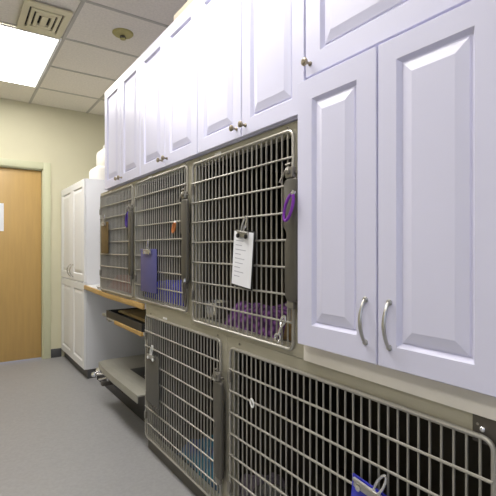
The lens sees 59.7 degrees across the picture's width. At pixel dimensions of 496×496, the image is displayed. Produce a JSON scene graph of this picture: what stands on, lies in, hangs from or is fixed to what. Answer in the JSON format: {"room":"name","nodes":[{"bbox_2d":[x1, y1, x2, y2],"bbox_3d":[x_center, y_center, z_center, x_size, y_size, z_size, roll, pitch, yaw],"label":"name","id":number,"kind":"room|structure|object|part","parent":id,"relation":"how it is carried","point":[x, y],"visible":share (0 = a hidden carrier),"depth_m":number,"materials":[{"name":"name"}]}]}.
{"room":"veterinary clinic","nodes":[
{"label":"veterinary clinic","id":0,"kind":"room"},
{"bbox_2d":[0,98,104,355],"bbox_3d":[-3.305,-0.195,4.379,4.080,2.910,0.120,0,0,-34],"label":"wall","id":1,"kind":"structure","parent":0,"point":[69,140],"depth_m":5.04,"materials":[{"name":"beige paint"}]},
{"bbox_2d":[0,167,40,362],"bbox_3d":[-2.760,0.175,4.747,0.887,2.146,0.043,0,0,-34],"label":"door","id":2,"kind":"structure","parent":1,"relation":"in","point":[20,189],"depth_m":4.86,"materials":[{"name":"brown wood"}]},
{"bbox_2d":[0,203,3,230],"bbox_3d":[-2.794,-0.350,4.696,0.242,0.307,0.002,0,0,-34],"label":"paper notice","id":3,"kind":"object","parent":2,"relation":"attached to","point":[1,204],"visible":1,"depth_m":4.75,"materials":[{"name":"white paper"}]},
{"bbox_2d":[0,158,50,358],"bbox_3d":[-2.750,0.135,4.732,1.071,2.250,0.122,0,0,-34],"label":"trim","id":4,"kind":"structure","parent":1,"relation":"attached to","point":[45,168],"depth_m":4.96,"materials":[{"name":"beige wood"}]},
{"bbox_2d":[51,348,61,357],"bbox_3d":[-2.233,1.210,5.031,0.115,0.100,0.012,0,0,-34],"label":"baseboard","id":5,"kind":"structure","parent":1,"relation":"attached to","point":[57,352],"depth_m":5.03,"materials":[{"name":"grey rubber"}]},
{"bbox_2d":[0,0,187,115],"bbox_3d":[-1.010,-1.690,1.018,4.280,0.080,8.220,0,0,-34],"label":"ceiling","id":6,"kind":"structure","parent":0,"point":[94,25],"depth_m":3.52,"materials":[{"name":"tile"}]},
{"bbox_2d":[0,23,61,87],"bbox_3d":[-2.047,-1.640,3.715,0.598,0.008,1.220,0,0,-34],"label":"recessed light","id":7,"kind":"object","parent":6,"relation":"in","point":[25,56],"visible":1,"depth_m":3.64,"materials":[{"name":"white plastic"}]},
{"bbox_2d":[16,0,72,38],"bbox_3d":[-1.459,-1.634,3.086,0.301,0.020,0.432,0,0,-34],"label":"ceiling vent","id":8,"kind":"object","parent":6,"relation":"in","point":[37,17],"visible":1,"depth_m":3.06,"materials":[{"name":"beige metal"}]},
{"bbox_2d":[0,0,168,112],"bbox_3d":[-1.010,-1.648,1.018,4.080,0.008,8.020,0,0,-34],"label":"grid","id":9,"kind":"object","parent":6,"relation":"attached to","point":[82,2],"depth_m":3.48,"materials":[{"name":"white metal"}]},
{"bbox_2d":[112,28,132,40],"bbox_3d":[-0.955,-1.625,3.300,0.156,0.048,0.156,0,0,-34],"label":"sprinkler head","id":10,"kind":"object","parent":6,"relation":"attached to","point":[123,34],"visible":1,"depth_m":3.28},
{"bbox_2d":[0,356,195,495],"bbox_3d":[-1.010,1.310,1.018,4.280,0.100,8.220,0,0,-34],"label":"floor","id":11,"kind":"structure","parent":0,"point":[63,432],"depth_m":2.84,"materials":[{"name":"grey plastic"}]},
{"bbox_2d":[61,178,144,378],"bbox_3d":[-1.597,0.288,4.806,0.774,1.944,1.070,0,0,-34],"label":"storage cabinet","id":12,"kind":"object","parent":11,"relation":"on","point":[88,339],"visible":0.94,"depth_m":4.32,"materials":[{"name":"white wood"}]},
{"bbox_3d":[-2.022,0.749,4.831,0.020,0.838,0.544,0,0,-34],"label":"cabinet door","id":13,"kind":"part","parent":12,"relation":"part of","materials":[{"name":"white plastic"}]},
{"bbox_3d":[-2.022,-0.180,4.831,0.020,1.004,0.544,0,0,-34],"label":"cabinet door","id":14,"kind":"part","parent":12,"relation":"part of","materials":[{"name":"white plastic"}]},
{"bbox_3d":[-1.720,0.749,4.390,0.020,0.838,0.514,0,0,-34],"label":"cabinet door","id":15,"kind":"part","parent":12,"relation":"part of","materials":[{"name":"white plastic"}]},
{"bbox_3d":[-1.720,-0.180,4.390,0.020,1.004,0.514,0,0,-34],"label":"cabinet door","id":16,"kind":"part","parent":12,"relation":"part of","materials":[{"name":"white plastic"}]},
{"bbox_2d":[89,165,104,179],"bbox_3d":[-1.401,-0.765,4.565,0.485,0.160,0.320,0,0,-34],"label":"pack","id":17,"kind":"object","parent":12,"relation":"on","point":[98,172],"visible":0.32,"depth_m":4.34},
{"bbox_2d":[96,148,104,165],"bbox_3d":[-1.370,-0.944,4.586,0.410,0.193,0.320,0,0,-34],"label":"pack","id":18,"kind":"object","parent":17,"relation":"on","point":[100,156],"visible":0.25,"depth_m":4.43},
{"bbox_2d":[91,354,144,421],"bbox_3d":[-0.860,1.089,3.596,0.805,0.342,1.650,0,0,-34],"label":"table","id":19,"kind":"object","parent":11,"relation":"on","point":[124,377],"visible":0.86,"depth_m":3.29,"materials":[{"name":"metal"}]},
{"bbox_3d":[-1.150,1.000,3.502,0.228,0.140,0.091,0,0,1],"label":"lever","id":20,"kind":"part","parent":19,"relation":"part of","materials":[{"name":"silver metal"}]},
{"bbox_2d":[144,303,227,495],"bbox_3d":[-0.095,0.802,2.514,0.762,0.916,0.991,0,0,-34],"label":"cage","id":21,"kind":"object","parent":11,"relation":"on","point":[192,358],"visible":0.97,"depth_m":2.34,"materials":[{"name":"silver metal"}]},
{"bbox_2d":[146,345,158,409],"bbox_3d":[-0.574,0.744,2.559,0.020,0.360,0.200,0,0,-34],"label":"clipboard","id":22,"kind":"object","parent":21,"relation":"hanging from","point":[152,361],"visible":1,"depth_m":2.55,"materials":[{"name":"silver metal"}]},
{"bbox_2d":[134,160,191,315],"bbox_3d":[-0.242,-0.057,2.729,0.762,0.800,0.836,0,0,-34],"label":"cage","id":23,"kind":"object","parent":21,"relation":"on","point":[162,198],"visible":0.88,"depth_m":2.52,"materials":[{"name":"silver metal"}]},
{"bbox_2d":[141,239,156,293],"bbox_3d":[-0.608,0.101,2.609,0.020,0.322,0.255,0,0,-34],"label":"clipboard","id":24,"kind":"object","parent":23,"relation":"hanging from","point":[148,256],"visible":1,"depth_m":2.60,"materials":[{"name":"blue plastic"}]},
{"bbox_2d":[145,280,183,305],"bbox_3d":[-0.258,0.254,2.729,0.573,0.133,0.778,0,0,-34],"label":"bedding","id":25,"kind":"object","parent":23,"relation":"in","point":[166,280],"visible":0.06,"depth_m":2.59,"materials":[{"name":"fabric"}]},
{"bbox_2d":[171,221,176,232],"bbox_3d":[-0.394,-0.118,2.310,0.017,0.069,0.047,0,0,-34],"label":"clip","id":26,"kind":"object","parent":23,"relation":"hanging from","point":[174,222],"visible":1,"depth_m":2.30,"materials":[{"name":"orange plastic"}]},
{"bbox_2d":[183,279,186,306],"bbox_3d":[-0.314,0.219,2.157,0.017,0.140,0.036,0,0,-34],"label":"loop","id":27,"kind":"object","parent":23,"relation":"hanging from","point":[184,280],"visible":1,"depth_m":2.15,"materials":[{"name":"metal"}]},
{"bbox_2d":[177,435,218,492],"bbox_3d":[-0.035,1.108,2.353,0.516,0.112,0.586,0,0,-34],"label":"blanket","id":28,"kind":"object","parent":21,"relation":"in","point":[211,435],"visible":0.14,"depth_m":2.31,"materials":[{"name":"blue fabric"}]},
{"bbox_2d":[203,300,229,318],"bbox_3d":[-0.162,0.309,2.196,0.137,0.085,0.136,0,0,-34],"label":"bowl","id":29,"kind":"object","parent":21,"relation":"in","point":[206,300],"visible":0.58,"depth_m":2.15,"materials":[{"name":"metal"}]},
{"bbox_2d":[227,336,495,495],"bbox_3d":[0.528,0.823,1.601,0.762,0.875,1.238,0,0,-34],"label":"cage","id":30,"kind":"object","parent":11,"relation":"on","point":[314,426],"visible":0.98,"depth_m":1.85,"materials":[{"name":"silver metal"}]},
{"bbox_2d":[190,120,303,358],"bbox_3d":[0.227,-0.037,2.043,0.762,0.842,0.862,0,0,-34],"label":"cage","id":31,"kind":"object","parent":30,"relation":"on","point":[254,177],"visible":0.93,"depth_m":2.04,"materials":[{"name":"silver metal"}]},
{"bbox_2d":[232,215,255,290],"bbox_3d":[-0.027,0.015,1.758,0.020,0.300,0.172,0,0,-34],"label":"clipboard","id":32,"kind":"object","parent":31,"relation":"hanging from","point":[244,240],"visible":1,"depth_m":1.75,"materials":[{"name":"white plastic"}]},
{"bbox_2d":[224,301,286,338],"bbox_3d":[0.156,0.294,1.957,0.403,0.115,0.404,0,0,-34],"label":"knit blanket","id":33,"kind":"object","parent":31,"relation":"in","point":[245,302],"visible":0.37,"depth_m":1.81,"materials":[{"name":"purple fabric"}]},
{"bbox_2d":[274,315,286,342],"bbox_3d":[0.116,0.288,1.559,0.012,0.106,0.067,0,0,-34],"label":"hook","id":34,"kind":"object","parent":31,"relation":"hanging from","point":[281,325],"visible":1,"depth_m":1.55,"materials":[{"name":"silver metal"}]},
{"bbox_2d":[283,319,290,340],"bbox_3d":[0.338,0.241,1.722,0.402,0.220,0.178,0,0,-34],"label":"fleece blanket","id":35,"kind":"object","parent":31,"relation":"in","point":[285,331],"visible":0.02,"depth_m":1.68,"materials":[{"name":"brown fabric"}]},
{"bbox_2d":[282,190,295,221],"bbox_3d":[0.141,-0.147,1.480,0.018,0.107,0.062,0,0,-34],"label":"strap loop","id":36,"kind":"object","parent":31,"relation":"hanging from","point":[293,192],"visible":1,"depth_m":1.47,"materials":[{"name":"purple plastic"}]},
{"bbox_2d":[239,472,288,495],"bbox_3d":[0.066,1.088,1.981,0.263,0.152,0.069,0,0,-34],"label":"fleece blanket","id":37,"kind":"object","parent":30,"relation":"in","point":[272,473],"visible":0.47,"depth_m":1.94,"materials":[{"name":"grey fabric"}]},
{"bbox_2d":[253,483,284,495],"bbox_3d":[0.092,1.105,1.861,0.141,0.118,0.141,0,0,-34],"label":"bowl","id":38,"kind":"object","parent":30,"relation":"in","point":[262,485],"visible":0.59,"depth_m":1.92,"materials":[{"name":"metal"}]},
{"bbox_2d":[351,473,387,495],"bbox_3d":[0.350,0.775,1.205,0.020,0.327,0.215,0,0,-34],"label":"clipboard","id":39,"kind":"object","parent":30,"relation":"hanging from","point":[360,487],"visible":1,"depth_m":1.23,"materials":[{"name":"blue plastic"}]},
{"bbox_3d":[0.564,0.416,0.961,0.004,0.063,0.130,0,0,-34],"label":"hinge plate","id":40,"kind":"part","parent":30,"relation":"part of","materials":[{"name":"metal"}]},
{"bbox_3d":[0.716,-0.195,2.196,0.100,2.910,8.220,0,0,-34],"label":"wall","id":41,"kind":"structure","parent":0,"visible":0},
{"bbox_2d":[84,284,145,308],"bbox_3d":[-0.821,0.400,3.660,0.785,0.110,1.679,0,0,-34],"label":"countertop","id":42,"kind":"structure","parent":41,"relation":"attached to","point":[92,288],"depth_m":3.21,"materials":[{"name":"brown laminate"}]},
{"bbox_2d":[99,181,135,299],"bbox_3d":[-0.707,-0.057,3.409,0.762,0.800,0.852,0,0,-34],"label":"cage","id":43,"kind":"object","parent":42,"relation":"on","point":[115,203],"visible":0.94,"depth_m":3.20,"materials":[{"name":"silver metal"}]},
{"bbox_2d":[101,214,108,253],"bbox_3d":[-1.124,-0.117,3.365,0.020,0.306,0.190,0,0,-34],"label":"clipboard","id":44,"kind":"object","parent":43,"relation":"hanging from","point":[104,225],"visible":1,"depth_m":3.34,"materials":[{"name":"brown wood"}]},
{"bbox_2d":[108,275,127,291],"bbox_3d":[-0.721,0.260,3.408,0.568,0.122,0.780,0,0,-34],"label":"bedding","id":45,"kind":"object","parent":43,"relation":"in","point":[117,275],"visible":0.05,"depth_m":3.33,"materials":[{"name":"fabric"}]},
{"bbox_2d":[125,211,127,227],"bbox_3d":[-0.819,-0.200,2.929,0.015,0.112,0.061,0,0,-34],"label":"strap loop","id":46,"kind":"object","parent":43,"relation":"hanging from","point":[126,214],"visible":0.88,"depth_m":2.93,"materials":[{"name":"purple fabric"}]},
{"bbox_2d":[102,313,143,335],"bbox_3d":[-0.601,0.542,3.330,0.793,0.055,0.882,0,0,-34],"label":"shelf","id":47,"kind":"object","parent":41,"relation":"attached to","point":[119,324],"visible":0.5,"depth_m":2.99,"materials":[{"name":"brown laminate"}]},
{"bbox_2d":[106,308,144,331],"bbox_3d":[-0.643,0.505,3.239,0.608,0.054,0.765,0,0,-34],"label":"plastic tray","id":48,"kind":"object","parent":47,"relation":"on","point":[136,324],"visible":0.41,"depth_m":3.10,"materials":[{"name":"black plastic"}]},
{"bbox_2d":[118,309,145,321],"bbox_3d":[-0.594,0.469,3.197,0.565,0.018,0.550,0,0,-34],"label":"folder","id":49,"kind":"object","parent":48,"relation":"on","point":[139,314],"visible":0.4,"depth_m":3.10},
{"bbox_2d":[105,57,143,190],"bbox_3d":[-0.596,-0.849,3.292,0.828,0.773,0.777,0,0,-34],"label":"upper cabinet","id":50,"kind":"object","parent":41,"relation":"attached to","point":[122,99],"visible":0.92,"depth_m":3.02,"materials":[{"name":"white laminate"}]},
{"bbox_3d":[-1.011,-0.849,3.244,0.020,0.767,0.384,0,0,-34],"label":"door","id":51,"kind":"part","parent":50,"relation":"part of","materials":[{"name":"white wood"}]},
{"bbox_3d":[-0.791,-0.849,2.923,0.020,0.767,0.384,0,0,-34],"label":"door","id":52,"kind":"part","parent":50,"relation":"part of","materials":[{"name":"white wood"}]},
{"bbox_2d":[140,0,202,176],"bbox_3d":[-0.155,-0.849,2.647,0.828,0.773,0.777,0,0,-34],"label":"upper cabinet","id":53,"kind":"object","parent":41,"relation":"attached to","point":[169,65],"visible":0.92,"depth_m":2.38,"materials":[{"name":"white laminate"}]},
{"bbox_3d":[-0.570,-0.849,2.599,0.020,0.767,0.384,0,0,-34],"label":"door","id":54,"kind":"part","parent":53,"relation":"part of","materials":[{"name":"white wood"}]},
{"bbox_3d":[-0.351,-0.849,2.278,0.020,0.767,0.384,0,0,-34],"label":"door","id":55,"kind":"part","parent":53,"relation":"part of","materials":[{"name":"white wood"}]},
{"bbox_2d":[198,0,306,154],"bbox_3d":[0.285,-0.849,2.002,0.828,0.773,0.777,0,0,-34],"label":"upper cabinet","id":56,"kind":"object","parent":41,"relation":"attached to","point":[251,53],"visible":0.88,"depth_m":1.75,"materials":[{"name":"white laminate"}]},
{"bbox_2d":[174,0,193,20],"bbox_3d":[-0.020,-1.273,2.221,0.428,0.074,0.790,0,0,-34],"label":"storage box","id":57,"kind":"object","parent":56,"relation":"on","point":[188,2],"visible":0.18,"depth_m":2.32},
{"bbox_3d":[-0.130,-0.849,1.954,0.020,0.767,0.384,0,0,-34],"label":"door","id":58,"kind":"part","parent":56,"relation":"part of","materials":[{"name":"white wood"}]},
{"bbox_3d":[-0.062,-0.504,1.806,0.034,0.027,0.027,0,0,-34],"label":"knob","id":59,"kind":"part","parent":56,"relation":"part of","materials":[{"name":"gold metal"}]},
{"bbox_3d":[-0.024,-0.504,1.750,0.034,0.027,0.027,0,0,-34],"label":"knob","id":60,"kind":"part","parent":56,"relation":"part of","materials":[{"name":"gold metal"}]},
{"bbox_3d":[0.090,-0.849,1.633,0.020,0.767,0.384,0,0,-34],"label":"door","id":61,"kind":"part","parent":56,"relation":"part of","materials":[{"name":"white wood"}]},
{"bbox_2d":[301,0,471,78],"bbox_3d":[0.698,-0.905,1.397,0.828,0.660,0.679,0,0,-34],"label":"upper cabinet","id":62,"kind":"object","parent":41,"relation":"attached to","point":[337,31],"visible":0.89,"depth_m":1.28,"materials":[{"name":"white laminate"}]},
{"bbox_3d":[0.194,-0.618,1.432,0.034,0.027,0.027,0,0,-34],"label":"knob","id":63,"kind":"part","parent":62,"relation":"part of","materials":[{"name":"gold metal"}]},
{"bbox_2d":[298,0,495,420],"bbox_3d":[0.690,-0.090,1.394,0.844,0.948,0.724,0,0,-34],"label":"upper cabinet","id":64,"kind":"object","parent":41,"relation":"attached to","point":[397,138],"visible":1,"depth_m":1.11,"materials":[{"name":"white laminate"}]},
{"bbox_3d":[0.269,-0.120,1.335,0.020,0.881,0.330,0,0,-34],"label":"cabinet door","id":65,"kind":"part","parent":64,"relation":"part of","materials":[{"name":"white wood"}]},
{"bbox_3d":[0.321,0.203,1.214,0.030,0.138,0.017,0,0,-34],"label":"handle","id":66,"kind":"part","parent":64,"relation":"part of","materials":[{"name":"silver metal"}]},
{"bbox_3d":[0.366,0.203,1.147,0.030,0.138,0.017,0,0,-34],"label":"handle","id":67,"kind":"part","parent":64,"relation":"part of","materials":[{"name":"silver metal"}]},
{"bbox_3d":[0.717,0.354,1.413,0.778,0.060,0.724,0,0,-34],"label":"rail","id":68,"kind":"part","parent":64,"relation":"part of","materials":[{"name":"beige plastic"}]},
{"bbox_3d":[0.458,-0.120,1.059,0.020,0.881,0.327,0,0,-34],"label":"cabinet door","id":69,"kind":"part","parent":64,"relation":"part of","materials":[{"name":"white wood"}]}
]}

